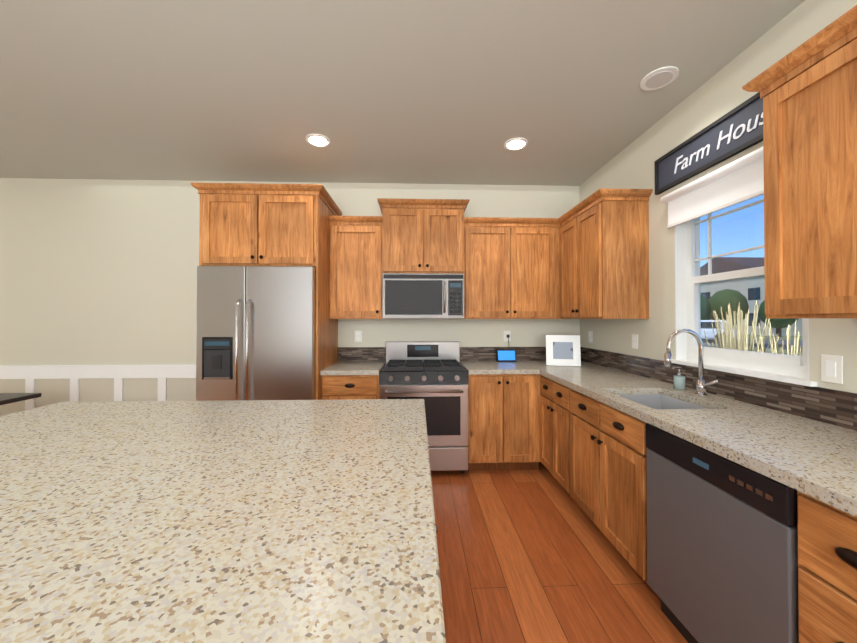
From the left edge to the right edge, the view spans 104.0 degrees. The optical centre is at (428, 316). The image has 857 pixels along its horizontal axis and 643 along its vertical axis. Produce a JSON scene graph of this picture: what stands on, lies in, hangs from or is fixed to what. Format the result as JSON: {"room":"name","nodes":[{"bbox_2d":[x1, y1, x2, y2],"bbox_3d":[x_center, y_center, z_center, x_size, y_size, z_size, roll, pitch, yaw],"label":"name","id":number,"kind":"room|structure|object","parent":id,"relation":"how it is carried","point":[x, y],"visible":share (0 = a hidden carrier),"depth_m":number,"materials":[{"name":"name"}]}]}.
{"room":"kitchen","nodes":[
{"label":"kitchen","id":0,"kind":"room"},
{"bbox_2d":[0,178,579,415],"bbox_3d":[-2.010,-0.008,3.516,7.540,2.770,0.150,0,0,-2],"label":"wall","id":1,"kind":"structure","parent":0,"point":[97,271],"depth_m":3.41,"materials":[{"name":"beige paint"}]},
{"bbox_2d":[0,364,195,409],"bbox_3d":[-3.768,0.933,3.354,3.715,0.885,0.033,0,0,-2],"label":"trim","id":2,"kind":"structure","parent":1,"relation":"attached to","point":[74,374],"depth_m":3.37,"materials":[{"name":"white wood"}]},
{"bbox_2d":[329,220,382,318],"bbox_3d":[-0.684,-0.429,3.302,0.497,0.908,0.372,0,0,-2],"label":"upper cabinet","id":3,"kind":"object","parent":1,"relation":"attached to","point":[355,280],"depth_m":3.13,"materials":[{"name":"brown wood"}]},
{"bbox_2d":[355,331,361,341],"bbox_3d":[-0.728,0.207,3.472,0.072,0.115,0.018,0,0,-2],"label":"electrical outlet","id":4,"kind":"object","parent":1,"relation":"attached to","point":[358,336],"visible":1,"depth_m":3.46,"materials":[{"name":"white plastic"}]},
{"bbox_2d":[338,347,385,360],"bbox_3d":[-0.691,0.394,3.476,0.495,0.144,0.010,0,0,-2],"label":"backsplash","id":5,"kind":"structure","parent":1,"relation":"attached to","point":[344,353],"depth_m":3.47,"materials":[{"name":"tile"}]},
{"bbox_2d":[380,200,467,275],"bbox_3d":[-0.053,-0.718,3.311,0.764,0.638,0.402,0,0,-2],"label":"upper cabinet","id":6,"kind":"object","parent":1,"relation":"attached to","point":[415,238],"depth_m":3.12,"materials":[{"name":"brown wood"}]},
{"bbox_2d":[382,273,463,318],"bbox_3d":[-0.052,-0.187,3.281,0.760,0.420,0.453,0,0,-2],"label":"microwave","id":7,"kind":"object","parent":6,"relation":"attached to","point":[422,295],"visible":0.98,"depth_m":3.10,"materials":[{"name":"silver metal"}]},
{"bbox_2d":[460,347,545,360],"bbox_3d":[0.952,0.394,3.532,1.257,0.144,0.010,0,0,-2],"label":"backsplash","id":8,"kind":"structure","parent":1,"relation":"attached to","point":[466,353],"depth_m":3.52,"materials":[{"name":"tile"}]},
{"bbox_2d":[504,330,510,340],"bbox_3d":[0.832,0.207,3.525,0.072,0.115,0.018,0,0,-2],"label":"electrical outlet","id":9,"kind":"object","parent":1,"relation":"attached to","point":[507,332],"visible":0.9,"depth_m":3.52,"materials":[{"name":"white plastic"}]},
{"bbox_2d":[464,220,559,318],"bbox_3d":[0.798,-0.429,3.328,0.938,0.908,0.421,0,0,-2],"label":"upper cabinet","id":10,"kind":"object","parent":1,"relation":"attached to","point":[512,267],"depth_m":3.17,"materials":[{"name":"brown wood"}]},
{"bbox_2d":[0,0,804,185],"bbox_3d":[-1.899,-1.460,0.290,7.540,0.080,6.630,0,0,-2],"label":"ceiling","id":11,"kind":"structure","parent":0,"point":[424,91],"depth_m":2.02,"materials":[{"name":"grey paint"}]},
{"bbox_2d":[306,134,330,146],"bbox_3d":[-0.876,-1.395,2.661,0.190,0.012,0.190,0,0,-2],"label":"recessed light","id":12,"kind":"object","parent":11,"relation":"in","point":[318,140],"visible":1,"depth_m":2.65,"materials":[{"name":"white"}]},
{"bbox_2d":[504,137,527,150],"bbox_3d":[0.709,-1.394,2.715,0.190,0.012,0.190,0,0,-2],"label":"recessed light","id":13,"kind":"object","parent":11,"relation":"in","point":[517,143],"visible":1,"depth_m":2.71,"materials":[{"name":"white"}]},
{"bbox_2d":[640,66,678,90],"bbox_3d":[1.361,-1.400,1.977,0.190,0.012,0.190,0,0,-2],"label":"recessed light","id":14,"kind":"object","parent":11,"relation":"in","point":[659,78],"visible":1,"depth_m":1.96,"materials":[{"name":"white"}]},
{"bbox_2d":[431,462,687,642],"bbox_3d":[-1.899,1.380,0.266,7.540,0.060,6.630,0,0,-2],"label":"floor","id":15,"kind":"structure","parent":0,"point":[529,556],"depth_m":1.79,"materials":[{"name":"brown wood"}]},
{"bbox_2d":[0,393,40,404],"bbox_3d":[-3.830,0.987,2.315,1.520,0.760,0.650,0,0,-2],"label":"dining table","id":16,"kind":"object","parent":15,"relation":"on","point":[6,398],"visible":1,"depth_m":2.55,"materials":[{"name":"black"}]},
{"bbox_2d":[196,266,315,400],"bbox_3d":[-1.409,0.486,3.038,0.922,1.775,0.833,0,0,-2],"label":"fridge","id":17,"kind":"object","parent":15,"relation":"on","point":[255,332],"visible":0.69,"depth_m":2.69,"materials":[{"name":"silver metal"}]},
{"bbox_2d":[190,183,341,399],"bbox_3d":[-1.411,0.147,3.083,1.056,2.452,0.750,0,0,-2],"label":"cabinet","id":18,"kind":"object","parent":15,"relation":"on","point":[250,224],"visible":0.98,"depth_m":2.76,"materials":[{"name":"brown wood"}]},
{"bbox_2d":[321,375,379,399],"bbox_3d":[-0.680,0.940,3.145,0.495,0.868,0.662,0,0,-2],"label":"base cabinet","id":19,"kind":"object","parent":15,"relation":"on","point":[340,387],"visible":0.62,"depth_m":2.85,"materials":[{"name":"brown wood"}]},
{"bbox_2d":[320,361,385,374],"bbox_3d":[-0.680,0.484,3.160,0.495,0.040,0.640,0,0,-2],"label":"countertop","id":20,"kind":"structure","parent":19,"relation":"on","point":[340,367],"depth_m":2.96,"materials":[{"name":"stone"}]},
{"bbox_2d":[379,341,468,473],"bbox_3d":[-0.048,0.817,3.142,0.760,1.115,0.713,0,0,-2],"label":"range","id":21,"kind":"object","parent":15,"relation":"on","point":[433,375],"visible":0.83,"depth_m":2.85,"materials":[{"name":"silver metal"}]},
{"bbox_2d":[467,374,530,470],"bbox_3d":[0.658,0.940,3.181,0.646,0.868,0.681,0,0,-2],"label":"base cabinet","id":22,"kind":"object","parent":15,"relation":"on","point":[523,421],"depth_m":2.90,"materials":[{"name":"brown wood"}]},
{"bbox_2d":[460,361,535,374],"bbox_3d":[0.633,0.484,3.205,0.597,0.040,0.640,0,0,-2],"label":"countertop","id":23,"kind":"structure","parent":22,"relation":"on","point":[473,367],"depth_m":3.02,"materials":[{"name":"stone"}]},
{"bbox_2d":[496,335,515,361],"bbox_3d":[0.803,0.331,3.474,0.200,0.278,0.077,0,0,-2],"label":"smart display","id":24,"kind":"object","parent":23,"relation":"on","point":[505,355],"visible":0.96,"depth_m":3.45,"materials":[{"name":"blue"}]},
{"bbox_2d":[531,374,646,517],"bbox_3d":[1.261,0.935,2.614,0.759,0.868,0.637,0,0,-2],"label":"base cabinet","id":25,"kind":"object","parent":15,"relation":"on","point":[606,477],"depth_m":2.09,"materials":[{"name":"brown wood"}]},
{"bbox_2d":[524,360,856,516],"bbox_3d":[1.323,0.578,1.823,0.689,0.250,3.448,0,0,-2],"label":"countertop","id":26,"kind":"structure","parent":25,"relation":"on","point":[815,459],"depth_m":1.34,"materials":[{"name":"stone"}]},
{"bbox_2d":[546,335,580,365],"bbox_3d":[1.264,0.321,3.150,0.300,0.284,0.087,0,-1,16],"label":"picture frame","id":27,"kind":"object","parent":26,"relation":"on","point":[562,350],"visible":1,"depth_m":3.14,"materials":[{"name":"white"}]},
{"bbox_2d":[672,367,685,389],"bbox_3d":[1.561,0.386,2.089,0.070,0.135,0.060,0,0,-2],"label":"soap dispenser","id":28,"kind":"object","parent":26,"relation":"on","point":[679,381],"visible":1,"depth_m":2.07,"materials":[{"name":"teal glass"}]},
{"bbox_2d":[664,329,719,395],"bbox_3d":[1.479,0.262,1.890,0.247,0.381,0.134,0,0,-2],"label":"faucet","id":29,"kind":"object","parent":26,"relation":"on","point":[701,384],"visible":1,"depth_m":1.92,"materials":[{"name":"silver metal"}]},
{"bbox_2d":[646,423,798,642],"bbox_3d":[1.344,0.927,1.271,0.646,0.862,0.602,0,0,-2],"label":"dishwasher","id":30,"kind":"object","parent":15,"relation":"on","point":[722,549],"visible":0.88,"depth_m":1.19,"materials":[{"name":"silver metal"}]},
{"bbox_2d":[797,490,856,642],"bbox_3d":[1.365,0.918,0.542,0.692,0.868,0.850,0,0,-2],"label":"drawers","id":31,"kind":"object","parent":15,"relation":"on","point":[827,573],"visible":1,"depth_m":0.88,"materials":[{"name":"brown wood"}]},
{"bbox_3d":[-0.914,0.918,0.571,1.900,0.868,2.395,0,0,-2],"label":"kitchen island","id":32,"kind":"object","parent":15,"relation":"on","visible":0},
{"bbox_2d":[0,399,445,642],"bbox_3d":[-0.940,0.462,0.574,1.918,0.040,2.465,0,0,-2],"label":"island countertop","id":33,"kind":"structure","parent":32,"relation":"on","point":[269,521],"depth_m":0.72,"materials":[{"name":"stone"}]},
{"bbox_2d":[579,0,856,392],"bbox_3d":[1.794,-0.034,0.404,0.150,2.770,6.330,0,0,-2],"label":"wall","id":34,"kind":"structure","parent":0,"point":[719,94],"depth_m":2.21,"materials":[{"name":"beige paint"}]},
{"bbox_2d":[588,331,592,342],"bbox_3d":[1.613,0.205,3.333,0.008,0.115,0.072,0,0,-2],"label":"electrical outlet","id":35,"kind":"object","parent":34,"relation":"attached to","point":[590,334],"visible":1,"depth_m":3.32,"materials":[{"name":"white plastic"}]},
{"bbox_2d":[560,192,649,318],"bbox_3d":[1.447,-0.433,2.844,0.371,0.908,0.702,0,0,-2],"label":"upper cabinet","id":36,"kind":"object","parent":34,"relation":"attached to","point":[587,258],"depth_m":2.50,"materials":[{"name":"brown wood"}]},
{"bbox_2d":[632,334,637,348],"bbox_3d":[1.636,0.200,2.653,0.008,0.115,0.072,0,0,-2],"label":"electrical outlet","id":37,"kind":"object","parent":34,"relation":"attached to","point":[634,341],"visible":1,"depth_m":2.64,"materials":[{"name":"white plastic"}]},
{"bbox_2d":[654,92,762,194],"bbox_3d":[1.653,-0.997,1.903,0.026,0.240,1.000,0,0,-2],"label":"sign","id":38,"kind":"object","parent":34,"relation":"attached to","point":[736,130],"visible":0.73,"depth_m":1.94,"materials":[{"name":"grey"}]},
{"bbox_2d":[580,347,856,430],"bbox_3d":[1.663,0.380,1.836,0.010,0.144,3.448,0,0,-2],"label":"backsplash","id":39,"kind":"structure","parent":34,"relation":"attached to","point":[833,406],"depth_m":1.70,"materials":[{"name":"tile"}]},
{"bbox_2d":[671,196,816,386],"bbox_3d":[1.721,-0.229,1.867,0.165,1.075,0.825,0,0,-2],"label":"window","id":40,"kind":"structure","parent":34,"relation":"in","point":[792,369],"depth_m":2.02,"materials":[{"name":"white"}]},
{"bbox_2d":[660,147,763,227],"bbox_3d":[1.636,-0.717,1.868,0.057,0.221,0.865,0,0,-2],"label":"window shade","id":41,"kind":"object","parent":40,"relation":"attached to","point":[739,180],"visible":0.65,"depth_m":1.90,"materials":[{"name":"white fabric"}]},
{"bbox_2d":[750,17,856,317],"bbox_3d":[1.519,-0.450,0.734,0.372,0.908,1.200,0,0,-2],"label":"upper cabinet","id":42,"kind":"object","parent":34,"relation":"attached to","point":[807,89],"depth_m":1.16,"materials":[{"name":"brown wood"}]},
{"bbox_2d":[821,354,842,383],"bbox_3d":[1.678,0.219,1.394,0.010,0.115,0.072,0,0,-2],"label":"light switch","id":43,"kind":"object","parent":34,"relation":"attached to","point":[831,368],"visible":1,"depth_m":1.39,"materials":[{"name":"white plastic"}]},
{"label":"outside","id":44,"kind":"structure","parent":0,"visible":0},
{"bbox_2d":[703,335,802,355],"bbox_3d":[45.112,1.972,26.518,88.200,0.100,130.000,0,0,-2],"label":"ground","id":45,"kind":"structure","parent":44,"point":[782,338],"depth_m":27.86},
{"bbox_2d":[700,289,797,336],"bbox_3d":[27.111,-0.326,35.028,13.400,4.640,11.000,0,0,-2],"label":"tree","id":46,"kind":"object","parent":45,"relation":"on","point":[717,304],"depth_m":31.21,"materials":[{"name":"green plant"}]},
{"bbox_2d":[700,257,802,335],"bbox_3d":[39.736,-2.536,40.381,10.600,9.150,12.800,0,0,-2],"label":"house","id":47,"kind":"structure","parent":45,"relation":"on","point":[743,290],"depth_m":37.26,"materials":[{"name":"beige"}]},
{"bbox_2d":[702,339,801,352],"bbox_3d":[3.408,0.996,3.087,0.040,1.455,12.000,0,0,-2],"label":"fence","id":48,"kind":"object","parent":45,"relation":"on","point":[755,344],"depth_m":3.39,"materials":[{"name":"grey"}]},
{"bbox_2d":[703,339,802,349],"bbox_3d":[21.597,1.912,26.036,13.000,0.009,80.000,0,-1,-42],"label":"road","id":49,"kind":"structure","parent":45,"relation":"on","point":[767,341],"depth_m":24.14,"materials":[{"name":"grey asphalt"}]},
{"bbox_2d":[701,320,736,339],"bbox_3d":[20.243,1.098,25.175,1.940,1.614,4.600,0,-1,-42],"label":"car","id":50,"kind":"object","parent":49,"relation":"on","point":[704,325],"depth_m":23.98,"materials":[{"name":"white"}]},
{"bbox_2d":[704,301,802,355],"bbox_3d":[2.611,0.795,2.616,0.512,1.850,0.736,0,0,-2],"label":"plants","id":51,"kind":"object","parent":45,"relation":"on","point":[728,343],"depth_m":2.69,"materials":[{"name":"yellow plant"}]}
]}

